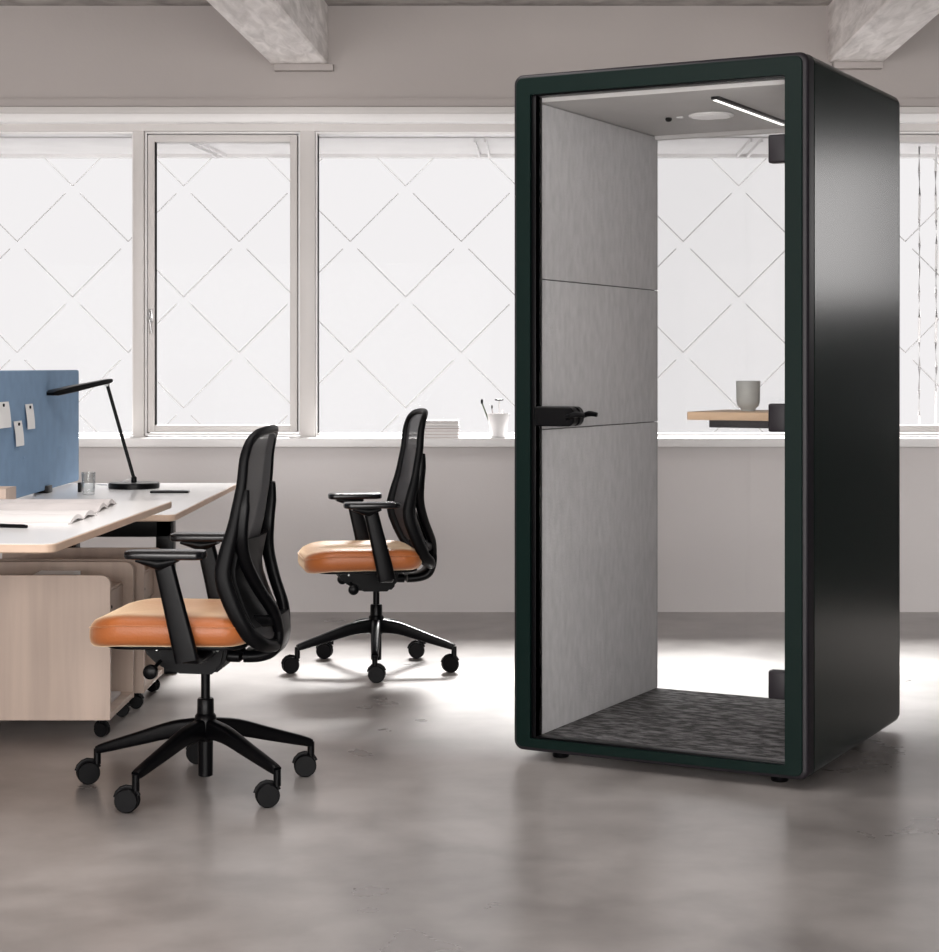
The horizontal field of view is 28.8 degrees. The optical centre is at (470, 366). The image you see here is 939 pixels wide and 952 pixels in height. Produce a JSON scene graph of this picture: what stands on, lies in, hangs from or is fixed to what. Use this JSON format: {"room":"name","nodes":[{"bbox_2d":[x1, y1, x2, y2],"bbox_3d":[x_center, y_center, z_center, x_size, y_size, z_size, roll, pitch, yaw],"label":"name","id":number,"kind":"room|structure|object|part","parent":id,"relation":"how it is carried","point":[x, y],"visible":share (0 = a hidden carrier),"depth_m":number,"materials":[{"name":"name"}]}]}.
{"room":"office","nodes":[
{"label":"office","id":0,"kind":"room"},
{"bbox_2d":[0,0,831,5],"bbox_3d":[-0.700,-1.985,3.145,9.200,0.300,12.890,0,0,0],"label":"ceiling","id":1,"kind":"structure","parent":0,"point":[2,2],"depth_m":9.21,"materials":[{"name":"concrete"}]},
{"bbox_2d":[207,0,327,64],"bbox_3d":[-1.127,-1.661,4.540,0.289,0.368,9.530,0,0,3],"label":"ceiling beam","id":2,"kind":"structure","parent":1,"relation":"attached to","point":[282,31],"depth_m":8.44,"materials":[{"name":"concrete"}]},
{"bbox_2d":[828,0,938,62],"bbox_3d":[1.771,-1.666,4.540,0.279,0.358,9.518,0,0,2],"label":"ceiling beam","id":3,"kind":"structure","parent":1,"relation":"attached to","point":[858,30],"depth_m":8.50,"materials":[{"name":"concrete"}]},
{"bbox_2d":[0,612,938,951],"bbox_3d":[-0.700,1.345,3.145,9.200,0.200,12.890,0,0,0],"label":"floor","id":4,"kind":"structure","parent":0,"point":[421,823],"depth_m":4.93,"materials":[{"name":"concrete"}]},
{"bbox_2d":[0,561,133,736],"bbox_3d":[-1.515,0.971,6.338,0.620,0.548,0.436,0,0,0],"label":"pedestal","id":5,"kind":"object","parent":4,"relation":"on","point":[51,669],"visible":0.94,"depth_m":6.12,"materials":[{"name":"brown wood"}]},
{"bbox_3d":[-1.515,0.940,6.129,0.620,0.486,0.018,0,0,0],"label":"panel","id":6,"kind":"part","parent":5,"relation":"part of","materials":[{"name":"brown wood"}]},
{"bbox_2d":[33,571,80,574],"bbox_3d":[-1.438,0.741,6.335,0.140,0.052,0.180,0,0,0],"label":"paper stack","id":7,"kind":"object","parent":5,"relation":"on","point":[39,572],"visible":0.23,"depth_m":6.36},
{"bbox_2d":[111,691,120,702],"bbox_3d":[-1.360,1.157,6.340,0.240,0.012,0.300,0,0,0],"label":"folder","id":8,"kind":"object","parent":5,"relation":"on","point":[114,694],"visible":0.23,"depth_m":6.42,"materials":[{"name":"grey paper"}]},
{"bbox_2d":[111,582,121,589],"bbox_3d":[-1.517,0.774,6.338,0.544,0.015,0.400,0,0,0],"label":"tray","id":9,"kind":"object","parent":5,"relation":"on","point":[114,585],"depth_m":6.45,"materials":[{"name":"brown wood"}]},
{"bbox_3d":[-1.503,0.824,6.338,0.524,0.098,0.394,0,0,0],"label":"drawer","id":10,"kind":"part","parent":5,"relation":"part of","materials":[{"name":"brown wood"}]},
{"bbox_3d":[-1.515,1.173,6.338,0.616,0.020,0.400,0,0,0],"label":"panel","id":11,"kind":"part","parent":5,"relation":"part of","materials":[{"name":"brown wood"}]},
{"bbox_2d":[0,548,163,708],"bbox_3d":[-1.493,0.971,6.845,0.620,0.548,0.430,0,0,0],"label":"pedestal","id":12,"kind":"object","parent":4,"relation":"on","point":[145,580],"visible":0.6,"depth_m":6.97,"materials":[{"name":"brown wood"}]},
{"bbox_3d":[-1.481,0.824,6.845,0.524,0.098,0.388,0,0,0],"label":"drawer","id":13,"kind":"part","parent":12,"relation":"part of","materials":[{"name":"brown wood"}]},
{"bbox_3d":[-1.493,1.173,6.845,0.616,0.020,0.394,0,0,0],"label":"panel","id":14,"kind":"part","parent":12,"relation":"part of","materials":[{"name":"brown wood"}]},
{"bbox_2d":[0,501,171,552],"bbox_3d":[-1.736,0.853,5.559,1.367,0.784,1.553,0,0,2],"label":"desk","id":15,"kind":"object","parent":4,"relation":"on","point":[34,538],"visible":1,"depth_m":5.20,"materials":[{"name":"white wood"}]},
{"bbox_2d":[0,486,15,498],"bbox_3d":[-1.745,0.437,6.265,0.343,0.048,0.140,0,0,0],"label":"wooden box","id":16,"kind":"object","parent":15,"relation":"on","point":[6,492],"visible":0.7,"depth_m":6.24,"materials":[{"name":"brown wood"}]},
{"bbox_2d":[0,524,27,527],"bbox_3d":[-1.334,0.455,5.241,0.145,0.011,0.013,0,0,14],"label":"pen","id":17,"kind":"object","parent":15,"relation":"on","point":[1,525],"visible":1,"depth_m":5.23,"materials":[{"name":"black plastic"}]},
{"bbox_2d":[0,510,97,524],"bbox_3d":[-1.418,0.450,5.530,0.500,0.022,0.360,0,0,2],"label":"open magazine","id":18,"kind":"object","parent":15,"relation":"on","point":[27,517],"visible":1,"depth_m":5.42,"materials":[{"name":"white paper"}]},
{"bbox_2d":[0,499,116,512],"bbox_3d":[-1.485,0.449,5.960,0.600,0.024,0.400,0,0,-2],"label":"open magazine","id":19,"kind":"object","parent":15,"relation":"on","point":[95,505],"visible":0.94,"depth_m":5.85,"materials":[{"name":"grey paper"}]},
{"bbox_2d":[16,483,235,673],"bbox_3d":[-1.730,0.880,7.247,1.400,0.730,1.745,0,0,0],"label":"desk","id":20,"kind":"object","parent":4,"relation":"on","point":[160,525],"visible":0.35,"depth_m":7.42,"materials":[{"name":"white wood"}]},
{"bbox_2d":[0,370,78,497],"bbox_3d":[-1.750,0.264,7.270,0.060,0.502,1.660,0,0,0],"label":"screen","id":21,"kind":"object","parent":20,"relation":"on","point":[48,458],"visible":0.95,"depth_m":7.37,"materials":[{"name":"blue fabric"}]},
{"bbox_2d":[0,402,10,428],"bbox_3d":[-1.726,0.177,6.759,0.013,0.096,0.187,0,0,0],"label":"note","id":22,"kind":"object","parent":21,"relation":"attached to","point":[5,416],"visible":1,"depth_m":6.77,"materials":[{"name":"paper"}]},
{"bbox_2d":[14,421,23,446],"bbox_3d":[-1.726,0.254,6.989,0.013,0.096,0.123,0,0,0],"label":"note","id":23,"kind":"object","parent":21,"relation":"attached to","point":[18,426],"visible":1,"depth_m":6.98,"materials":[{"name":"paper"}]},
{"bbox_2d":[25,404,34,428],"bbox_3d":[-1.726,0.194,7.167,0.013,0.098,0.122,0,0,0],"label":"note","id":24,"kind":"object","parent":21,"relation":"attached to","point":[29,407],"visible":1,"depth_m":7.16,"materials":[{"name":"paper"}]},
{"bbox_3d":[-1.640,0.882,7.450,0.085,0.685,0.085,0,0,0],"label":"leg","id":25,"kind":"part","parent":20,"relation":"part of","materials":[{"name":"black metal"}]},
{"bbox_2d":[78,482,81,491],"bbox_3d":[-1.608,0.495,7.534,0.012,0.040,0.040,0,0,0],"label":"power socket","id":26,"kind":"object","parent":20,"relation":"on","point":[79,483],"visible":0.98,"depth_m":7.52,"materials":[{"name":"black plastic"}]},
{"bbox_2d":[46,379,159,489],"bbox_3d":[-1.524,0.283,7.684,0.352,0.465,0.526,0,0,14],"label":"desk lamp","id":27,"kind":"object","parent":20,"relation":"on","point":[133,484],"visible":1,"depth_m":7.71,"materials":[{"name":"metal"}]},
{"bbox_3d":[-1.485,0.281,7.780,0.134,0.421,0.024,0,0,0],"label":"arm","id":28,"kind":"part","parent":27,"relation":"part of"},
{"bbox_3d":[-1.240,0.882,7.450,0.070,0.685,0.070,0,0,0],"label":"leg","id":29,"kind":"part","parent":20,"relation":"part of","materials":[{"name":"black metal"}]},
{"bbox_2d":[150,490,189,492],"bbox_3d":[-1.232,0.511,7.504,0.156,0.008,0.076,0,0,-3],"label":"phone","id":30,"kind":"object","parent":20,"relation":"on","point":[151,491],"visible":1,"depth_m":7.47,"materials":[{"name":"black plastic"}]},
{"bbox_2d":[75,425,317,812],"bbox_3d":[-0.829,0.708,5.423,0.702,1.074,0.676,0,0,4],"label":"office chair","id":31,"kind":"object","parent":4,"relation":"on","point":[181,635],"visible":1,"depth_m":5.26,"materials":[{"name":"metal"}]},
{"bbox_3d":[-0.912,0.873,5.280,0.044,0.044,0.122,0,0,4],"label":"knob","id":32,"kind":"part","parent":31,"relation":"part of","materials":[{"name":"black plastic"}]},
{"bbox_3d":[-0.856,0.760,5.416,0.477,0.102,0.474,0,0,5],"label":"seat","id":33,"kind":"part","parent":31,"relation":"part of","materials":[{"name":"leather"}]},
{"bbox_3d":[-0.841,0.688,5.225,0.186,0.313,0.210,0,0,5],"label":"armrest","id":34,"kind":"part","parent":31,"relation":"part of","materials":[{"name":"black plastic"}]},
{"bbox_3d":[-0.811,0.688,5.601,0.186,0.313,0.210,0,0,5],"label":"armrest","id":35,"kind":"part","parent":31,"relation":"part of","materials":[{"name":"black plastic"}]},
{"bbox_3d":[-0.655,1.111,5.282,0.330,0.148,0.038,0,0,45],"label":"leg","id":36,"kind":"part","parent":31,"relation":"part of","materials":[{"name":"black plastic"}]},
{"bbox_3d":[-0.627,0.501,5.398,0.163,0.660,0.473,0,0,5],"label":"frame","id":37,"kind":"part","parent":31,"relation":"part of","materials":[{"name":"black plastic"}]},
{"bbox_2d":[281,408,458,682],"bbox_3d":[-0.423,0.708,7.528,0.717,1.074,0.679,0,0,-11],"label":"office chair","id":38,"kind":"object","parent":4,"relation":"on","point":[370,562],"visible":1,"depth_m":7.44,"materials":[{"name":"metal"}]},
{"bbox_3d":[-0.531,0.895,7.665,0.044,0.044,0.122,0,0,-11],"label":"knob","id":39,"kind":"part","parent":38,"relation":"part of","materials":[{"name":"black plastic"}]},
{"bbox_3d":[-0.466,0.710,7.727,0.186,0.313,0.210,0,0,-11],"label":"armrest","id":40,"kind":"part","parent":38,"relation":"part of","materials":[{"name":"black plastic"}]},
{"bbox_3d":[-0.477,0.895,7.390,0.044,0.044,0.122,0,0,-11],"label":"knob","id":41,"kind":"part","parent":38,"relation":"part of","materials":[{"name":"black plastic"}]},
{"bbox_3d":[-0.460,0.782,7.536,0.477,0.102,0.474,0,0,-11],"label":"seat","id":42,"kind":"part","parent":38,"relation":"part of","materials":[{"name":"leather"}]},
{"bbox_3d":[-0.394,0.710,7.357,0.186,0.313,0.210,0,0,-11],"label":"armrest","id":43,"kind":"part","parent":38,"relation":"part of","materials":[{"name":"black plastic"}]},
{"bbox_3d":[-0.287,1.111,7.700,0.038,0.148,0.330,0,0,34],"label":"leg","id":44,"kind":"part","parent":38,"relation":"part of","materials":[{"name":"black plastic"}]},
{"bbox_3d":[-0.234,0.501,7.580,0.163,0.660,0.473,0,0,-11],"label":"frame","id":45,"kind":"part","parent":38,"relation":"part of","materials":[{"name":"black plastic"}]},
{"bbox_2d":[515,52,899,781],"bbox_3d":[0.799,0.158,6.027,0.970,2.174,1.079,0,0,28],"label":"booth","id":46,"kind":"object","parent":4,"relation":"on","point":[586,146],"visible":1,"depth_m":5.87,"materials":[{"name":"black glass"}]},
{"bbox_3d":[0.280,0.155,5.757,0.138,0.062,0.080,0,0,28],"label":"door handle","id":47,"kind":"part","parent":46,"relation":"part of","materials":[{"name":"black metal"}]},
{"bbox_3d":[0.345,0.153,5.722,0.072,0.029,0.113,0,0,28],"label":"lever","id":48,"kind":"part","parent":46,"relation":"part of","materials":[{"name":"black metal"}]},
{"bbox_3d":[0.449,-0.561,6.263,0.014,0.559,0.987,0,0,28],"label":"felt wall panel","id":49,"kind":"part","parent":46,"relation":"part of","materials":[{"name":"grey fabric"}]},
{"bbox_3d":[0.449,-0.040,6.263,0.014,0.477,0.987,0,0,28],"label":"felt wall panel","id":50,"kind":"part","parent":46,"relation":"part of","materials":[{"name":"grey fabric"}]},
{"bbox_3d":[0.449,0.688,6.263,0.014,0.972,0.987,0,0,28],"label":"felt wall panel","id":51,"kind":"part","parent":46,"relation":"part of","materials":[{"name":"grey fabric"}]},
{"bbox_3d":[0.812,-0.851,6.052,0.851,0.018,0.956,0,0,28],"label":"ceiling panel","id":52,"kind":"part","parent":46,"relation":"part of","materials":[{"name":"grey fabric"}]},
{"bbox_2d":[688,112,733,119],"bbox_3d":[0.803,-0.837,6.097,0.150,0.010,0.150,0,0,0],"label":"ceiling vent","id":53,"kind":"object","parent":46,"relation":"attached to","point":[691,115],"depth_m":6.07,"materials":[{"name":"white paint"}]},
{"bbox_3d":[1.044,-0.843,6.487,0.824,0.030,0.030,0,0,28],"label":"frame","id":54,"kind":"part","parent":46,"relation":"part of","materials":[{"name":"grey"}]},
{"bbox_2d":[687,410,767,420],"bbox_3d":[1.044,0.164,6.168,0.524,0.027,0.380,0,0,28],"label":"shelf","id":55,"kind":"object","parent":46,"relation":"attached to","point":[711,415],"depth_m":6.07,"materials":[{"name":"brown wood"}]},
{"bbox_2d":[736,381,759,410],"bbox_3d":[0.947,0.099,6.231,0.082,0.103,0.082,0,0,0],"label":"mug","id":56,"kind":"object","parent":46,"relation":"on","point":[747,392],"visible":0.94,"depth_m":6.20,"materials":[{"name":"grey ceramic"}]},
{"bbox_2d":[0,447,938,611],"bbox_3d":[-0.700,0.823,9.440,9.200,0.844,0.300,0,0,0],"label":"wall","id":57,"kind":"structure","parent":0,"point":[721,510],"depth_m":9.29,"materials":[{"name":"paint"}]},
{"bbox_2d":[0,132,132,435],"bbox_3d":[-2.106,-0.429,9.425,0.766,1.562,0.110,0,0,0],"label":"window","id":58,"kind":"structure","parent":57,"relation":"in","point":[1,133],"depth_m":9.37,"materials":[{"name":"white paint"}]},
{"bbox_2d":[133,131,144,436],"bbox_3d":[-1.695,-0.426,9.420,0.054,1.568,0.160,0,0,0],"label":"trim","id":59,"kind":"structure","parent":57,"relation":"attached to","point":[138,136],"depth_m":9.34,"materials":[{"name":"paint"}]},
{"bbox_2d":[145,132,299,435],"bbox_3d":[-1.268,-0.429,9.397,0.797,1.562,0.166,0,0,0],"label":"window","id":60,"kind":"structure","parent":57,"relation":"in","point":[152,139],"depth_m":9.35,"materials":[{"name":"white paint"}]},
{"bbox_3d":[-1.635,-0.234,9.334,0.024,0.125,0.041,0,0,0],"label":"handle","id":61,"kind":"part","parent":60,"relation":"part of","materials":[{"name":"metal"}]},
{"bbox_2d":[300,131,315,436],"bbox_3d":[-0.831,-0.426,9.420,0.075,1.568,0.160,0,0,0],"label":"trim","id":62,"kind":"structure","parent":57,"relation":"attached to","point":[307,138],"depth_m":9.34,"materials":[{"name":"paint"}]},
{"bbox_2d":[79,436,938,446],"bbox_3d":[-0.700,0.379,9.345,8.600,0.044,0.350,0,0,0],"label":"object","id":63,"kind":"structure","parent":57,"relation":"on","point":[84,441],"depth_m":9.17,"materials":[{"name":"white paint"}]},
{"bbox_2d":[424,434,458,437],"bbox_3d":[-0.146,0.348,9.270,0.182,0.018,0.150,0,0,0],"label":"book","id":64,"kind":"object","parent":63,"relation":"on","point":[425,435],"visible":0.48,"depth_m":9.20,"materials":[{"name":"paper"}]},
{"bbox_2d":[424,431,458,433],"bbox_3d":[-0.145,0.331,9.270,0.178,0.016,0.150,0,0,0],"label":"book","id":65,"kind":"object","parent":64,"relation":"on","point":[425,432],"visible":0.63,"depth_m":9.20,"materials":[{"name":"paper"}]},
{"bbox_2d":[425,428,458,430],"bbox_3d":[-0.141,0.316,9.270,0.170,0.014,0.150,0,0,0],"label":"book","id":66,"kind":"object","parent":65,"relation":"on","point":[426,429],"visible":0.88,"depth_m":9.20,"materials":[{"name":"paper"}]},
{"bbox_2d":[425,426,459,427],"bbox_3d":[-0.143,0.303,9.270,0.178,0.013,0.150,0,0,0],"label":"book","id":67,"kind":"object","parent":66,"relation":"on","point":[425,426],"visible":0.55,"depth_m":9.20,"materials":[{"name":"paper"}]},
{"bbox_2d":[426,423,458,425],"bbox_3d":[-0.144,0.289,9.270,0.176,0.014,0.150,0,0,0],"label":"book","id":68,"kind":"object","parent":67,"relation":"on","point":[427,424],"visible":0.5,"depth_m":9.20,"materials":[{"name":"paper"}]},
{"bbox_2d":[426,420,458,422],"bbox_3d":[-0.142,0.276,9.270,0.170,0.012,0.150,0,0,0],"label":"book","id":69,"kind":"object","parent":68,"relation":"on","point":[427,421],"visible":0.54,"depth_m":9.20,"materials":[{"name":"paper"}]},
{"bbox_2d":[487,413,509,437],"bbox_3d":[0.142,0.296,9.270,0.116,0.122,0.116,0,0,0],"label":"pot","id":70,"kind":"object","parent":63,"relation":"on","point":[498,423],"visible":1,"depth_m":9.23,"materials":[{"name":"ceramic"}]},
{"bbox_2d":[316,132,784,435],"bbox_3d":[0.451,-0.429,9.425,2.488,1.562,0.110,0,0,0],"label":"window","id":71,"kind":"structure","parent":57,"relation":"in","point":[318,134],"depth_m":9.37,"materials":[{"name":"white paint"}]},
{"bbox_2d":[900,132,938,435],"bbox_3d":[2.150,-0.429,9.397,0.756,1.562,0.166,0,0,0],"label":"window","id":72,"kind":"structure","parent":57,"relation":"in","point":[905,137],"depth_m":9.35,"materials":[{"name":"white paint"}]},
{"bbox_2d":[0,6,938,97],"bbox_3d":[-0.700,-1.601,9.440,9.200,0.468,0.300,0,0,0],"label":"wall","id":73,"kind":"structure","parent":0,"point":[46,51],"depth_m":9.29,"materials":[{"name":"paint"}]},
{"bbox_2d":[274,63,333,71],"bbox_3d":[-0.842,-1.517,9.265,0.300,0.035,0.050,0,0,0],"label":"trim","id":74,"kind":"structure","parent":73,"relation":"attached to","point":[327,67],"depth_m":9.24,"materials":[{"name":"paint"}]},
{"bbox_2d":[0,107,938,112],"bbox_3d":[-0.700,-1.302,9.416,8.600,0.034,0.308,0,0,0],"label":"trim","id":75,"kind":"structure","parent":73,"relation":"attached to","point":[2,109],"depth_m":9.26,"materials":[{"name":"paint"}]},
{"bbox_2d":[0,98,938,106],"bbox_3d":[-0.700,-1.344,9.424,8.600,0.042,0.292,0,0,0],"label":"trim","id":76,"kind":"structure","parent":73,"relation":"attached to","point":[4,102],"depth_m":9.28,"materials":[{"name":"paint"}]},
{"bbox_2d":[832,62,882,69],"bbox_3d":[1.962,-1.527,9.265,0.249,0.035,0.050,0,0,0],"label":"trim","id":77,"kind":"structure","parent":73,"relation":"attached to","point":[839,65],"depth_m":9.24,"materials":[{"name":"paint"}]},
{"label":"outside","id":78,"kind":"structure","parent":0,"visible":0},
{"bbox_2d":[0,137,938,158],"bbox_3d":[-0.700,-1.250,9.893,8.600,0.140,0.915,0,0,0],"label":"roller blind","id":79,"kind":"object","parent":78,"point":[10,147],"depth_m":10.09,"materials":[{"name":"white fabric"}]},
{"bbox_2d":[918,146,920,432],"bbox_3d":[2.444,-0.401,9.950,0.017,1.597,0.013,0,0,0],"label":"rod","id":80,"kind":"object","parent":79,"relation":"attached to","point":[919,195],"visible":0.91,"depth_m":9.95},
{"bbox_2d":[934,146,937,432],"bbox_3d":[2.535,-0.402,9.950,0.019,1.597,0.013,0,0,0],"label":"rod","id":81,"kind":"object","parent":79,"relation":"attached to","point":[936,147],"visible":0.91,"depth_m":9.95,"materials":[{"name":"grey metal"}]},
{"bbox_3d":[-5.150,-0.295,3.145,0.300,3.080,12.290,0,0,0],"label":"wall","id":82,"kind":"structure","parent":0,"visible":0},
{"bbox_2d":[0,124,938,136],"bbox_3d":[-0.700,-1.232,9.455,8.600,0.054,0.230,0,0,0],"label":"trim","id":83,"kind":"structure","parent":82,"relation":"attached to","point":[3,127],"depth_m":9.34,"materials":[{"name":"paint"}]},
{"bbox_2d":[0,113,938,123],"bbox_3d":[-0.700,-1.261,9.405,8.600,0.041,0.330,0,0,0],"label":"trim","id":84,"kind":"structure","parent":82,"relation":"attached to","point":[5,118],"depth_m":9.24,"materials":[{"name":"white paint"}]},
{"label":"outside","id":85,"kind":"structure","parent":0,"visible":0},
{"bbox_2d":[0,159,938,432],"bbox_3d":[-0.535,-0.707,10.600,19.546,4.467,0.002,0,0,0],"label":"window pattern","id":86,"kind":"structure","parent":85,"point":[45,159],"depth_m":10.60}
]}

